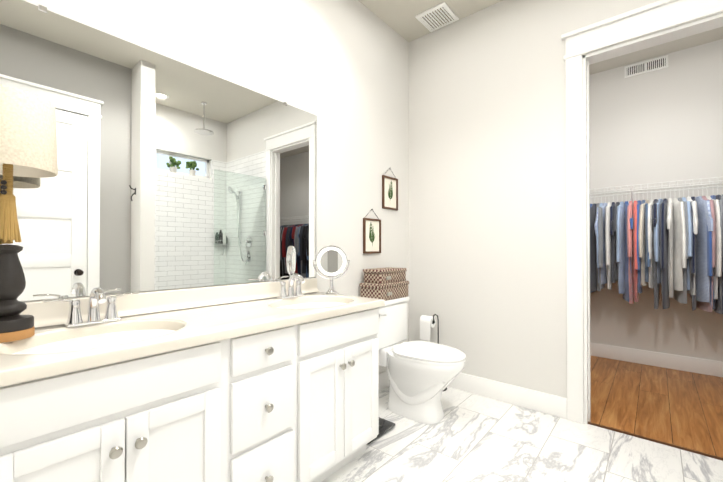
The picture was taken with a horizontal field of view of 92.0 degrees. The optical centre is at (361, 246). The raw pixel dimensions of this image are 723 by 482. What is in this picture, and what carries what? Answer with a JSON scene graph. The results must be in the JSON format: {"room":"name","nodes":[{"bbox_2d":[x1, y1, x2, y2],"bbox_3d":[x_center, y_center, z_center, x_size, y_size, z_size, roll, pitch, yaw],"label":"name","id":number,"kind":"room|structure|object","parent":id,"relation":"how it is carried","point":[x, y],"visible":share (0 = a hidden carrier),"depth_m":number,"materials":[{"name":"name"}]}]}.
{"room":"bathroom","nodes":[
{"label":"bathroom","id":0,"kind":"room"},
{"bbox_2d":[21,0,408,372],"bbox_3d":[-0.641,-0.356,2.015,0.120,3.050,3.150,0,-1,40],"label":"wall","id":1,"kind":"structure","parent":0,"point":[337,62],"depth_m":2.41,"materials":[{"name":"white paint"}]},
{"bbox_2d":[0,0,316,300],"bbox_3d":[-0.897,-0.342,1.610,0.008,1.080,1.860,0,-1,40],"label":"wall mirror","id":2,"kind":"object","parent":1,"relation":"attached to","point":[173,174],"visible":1,"depth_m":1.55,"materials":[{"name":"clear glass"}]},
{"bbox_2d":[20,278,319,327],"bbox_3d":[-0.785,0.323,1.472,0.347,0.243,1.898,0,-1,40],"label":"backsplash","id":3,"kind":"structure","parent":1,"relation":"attached to","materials":[{"name":"stone"}]},
{"bbox_2d":[363,209,380,253],"bbox_3d":[0.086,-0.120,2.768,0.018,0.353,0.215,0,-1,40],"label":"picture frame","id":4,"kind":"object","parent":1,"relation":"attached to","point":[371,235],"visible":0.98,"depth_m":2.76,"materials":[{"name":"white paper"}]},
{"bbox_2d":[382,168,397,210],"bbox_3d":[0.243,-0.489,2.958,0.018,0.353,0.215,0,-1,40],"label":"picture frame","id":5,"kind":"object","parent":1,"relation":"attached to","point":[390,193],"visible":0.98,"depth_m":2.95,"materials":[{"name":"white paper"}]},
{"bbox_2d":[322,386,722,481],"bbox_3d":[1.098,1.208,0.559,4.640,0.100,3.182,0,-1,40],"label":"floor","id":6,"kind":"structure","parent":0,"point":[470,437],"depth_m":1.97,"materials":[{"name":"stone"}]},
{"bbox_2d":[0,385,23,481],"bbox_3d":[-1.181,0.742,0.844,0.547,0.835,0.432,0,-1,40],"label":"base cabinet","id":7,"kind":"object","parent":6,"relation":"on","point":[11,400],"depth_m":0.83,"materials":[{"name":"white paint"}]},
{"bbox_2d":[24,341,231,481],"bbox_3d":[-0.885,0.745,1.195,0.547,0.835,0.602,0,-1,40],"label":"base cabinet","id":8,"kind":"object","parent":6,"relation":"on","point":[167,417],"depth_m":1.03,"materials":[{"name":"white paint"}]},
{"bbox_2d":[0,289,383,388],"bbox_3d":[-0.699,0.310,1.400,0.572,0.038,1.898,0,-1,40],"label":"countertop","id":9,"kind":"structure","parent":8,"relation":"on","point":[225,320],"depth_m":1.23,"materials":[{"name":"white stone"}]},
{"bbox_2d":[0,85,57,342],"bbox_3d":[-1.167,-0.089,1.023,0.236,0.756,0.418,0,-1,40],"label":"table lamp","id":10,"kind":"object","parent":9,"relation":"on","point":[28,142],"visible":1,"depth_m":1.07,"materials":[{"name":"beige fabric"}]},
{"bbox_2d":[40,287,139,328],"bbox_3d":[-0.974,0.221,1.286,0.147,0.139,0.290,0,-1,40],"label":"faucet","id":11,"kind":"object","parent":9,"relation":"on","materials":[{"name":"silver metal"}]},
{"bbox_2d":[8,317,187,356],"bbox_3d":[-0.859,0.368,1.161,0.388,0.143,0.498,0,-1,40],"label":"sink","id":12,"kind":"object","parent":9,"relation":"in","point":[91,334],"depth_m":1.24,"materials":[{"name":"white ceramic"}]},
{"bbox_2d":[268,273,311,296],"bbox_3d":[-0.375,0.226,1.996,0.147,0.139,0.290,0,-1,40],"label":"faucet","id":13,"kind":"object","parent":9,"relation":"on","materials":[{"name":"silver metal"}]},
{"bbox_2d":[264,293,359,308],"bbox_3d":[-0.260,0.373,1.872,0.388,0.143,0.498,0,-1,40],"label":"sink","id":14,"kind":"object","parent":9,"relation":"in","point":[293,302],"depth_m":2.02,"materials":[{"name":"white ceramic"}]},
{"bbox_2d":[313,245,349,294],"bbox_3d":[-0.185,0.145,2.148,0.161,0.301,0.180,0,-1,40],"label":"makeup mirror","id":15,"kind":"object","parent":9,"relation":"on","point":[330,261],"visible":1,"depth_m":2.13,"materials":[{"name":"silver metal"}]},
{"bbox_2d":[232,321,315,481],"bbox_3d":[-0.564,0.748,1.576,0.547,0.835,0.395,0,-1,40],"label":"base cabinet","id":16,"kind":"object","parent":6,"relation":"on","point":[274,381],"depth_m":1.41,"materials":[{"name":"white paint"}]},
{"bbox_2d":[316,309,378,481],"bbox_3d":[-0.295,0.750,1.895,0.547,0.835,0.585,0,-1,40],"label":"base cabinet","id":17,"kind":"object","parent":6,"relation":"on","point":[347,348],"depth_m":1.73,"materials":[{"name":"white paint"}]},
{"bbox_2d":[367,417,394,443],"bbox_3d":[0.024,1.156,2.235,0.280,0.028,0.280,0,-1,40],"label":"bathroom scale","id":18,"kind":"object","parent":6,"relation":"on","point":[385,426],"visible":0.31,"depth_m":2.21,"materials":[{"name":"black glass"}]},
{"bbox_2d":[377,297,465,423],"bbox_3d":[0.362,0.786,2.489,0.776,0.772,0.490,0,-1,40],"label":"toilet","id":19,"kind":"object","parent":6,"relation":"on","point":[422,375],"visible":0.9,"depth_m":2.36,"materials":[{"name":"white ceramic"}]},
{"bbox_2d":[359,267,408,300],"bbox_3d":[0.184,0.287,2.704,0.198,0.228,0.397,0,-1,40],"label":"wicker baskets","id":20,"kind":"object","parent":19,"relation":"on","point":[387,283],"visible":0.98,"depth_m":2.60,"materials":[{"name":"brown wicker"}]},
{"bbox_2d":[420,314,446,390],"bbox_3d":[0.596,0.869,2.925,0.248,0.612,0.144,0,-1,40],"label":"toilet paper stand","id":21,"kind":"object","parent":6,"relation":"on","point":[427,323],"visible":0.58,"depth_m":2.92,"materials":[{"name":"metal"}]},
{"bbox_2d":[358,0,722,74],"bbox_3d":[1.706,-1.936,1.304,4.640,0.100,5.070,0,-1,40],"label":"ceiling","id":22,"kind":"structure","parent":0,"point":[399,18],"depth_m":2.95,"materials":[{"name":"beige paint"}]},
{"bbox_2d":[415,2,458,31],"bbox_3d":[0.619,-1.866,2.853,0.260,0.018,0.260,0,-1,40],"label":"ceiling vent","id":23,"kind":"object","parent":22,"relation":"in","point":[438,16],"visible":0.98,"depth_m":2.83,"materials":[{"name":"white"}]},
{"bbox_2d":[409,0,722,397],"bbox_3d":[2.154,-0.358,1.824,4.640,3.050,0.120,0,-1,40],"label":"wall","id":24,"kind":"structure","parent":0,"point":[459,128],"depth_m":2.86,"materials":[{"name":"white paint"}]},
{"bbox_2d":[379,0,722,423],"bbox_3d":[1.706,-0.142,1.291,4.400,2.612,4.830,0,-1,40],"label":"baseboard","id":25,"kind":"structure","parent":24,"relation":"attached to","point":[639,22],"depth_m":2.33,"materials":[{"name":"white wood"}]},
{"bbox_2d":[624,55,667,77],"bbox_3d":[2.845,-1.796,3.493,0.340,0.116,0.012,0,-1,40],"label":"air vent","id":26,"kind":"object","parent":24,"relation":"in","point":[646,66],"visible":1,"depth_m":3.48,"materials":[{"name":"white metal"}]},
{"bbox_2d":[590,176,722,313],"bbox_3d":[2.907,-0.078,2.397,3.996,1.551,1.604,0,-1,40],"label":"hanging clothes","id":27,"kind":"object","parent":24,"relation":"attached to","point":[670,244],"visible":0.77,"depth_m":3.05,"materials":[{"name":"multicoloured"}]},
{"bbox_2d":[588,356,722,457],"bbox_3d":[2.731,1.222,2.498,4.640,0.100,1.888,0,-1,40],"label":"floor","id":28,"kind":"structure","parent":0,"point":[680,408],"depth_m":2.60,"materials":[{"name":"brown wood"}]},
{"bbox_2d":[587,422,722,460],"bbox_3d":[1.774,1.166,2.076,0.724,0.006,0.026,0,-1,40],"label":"threshold","id":29,"kind":"object","parent":28,"relation":"on","point":[664,443],"depth_m":2.08,"materials":[{"name":"brown wood"}]}
]}

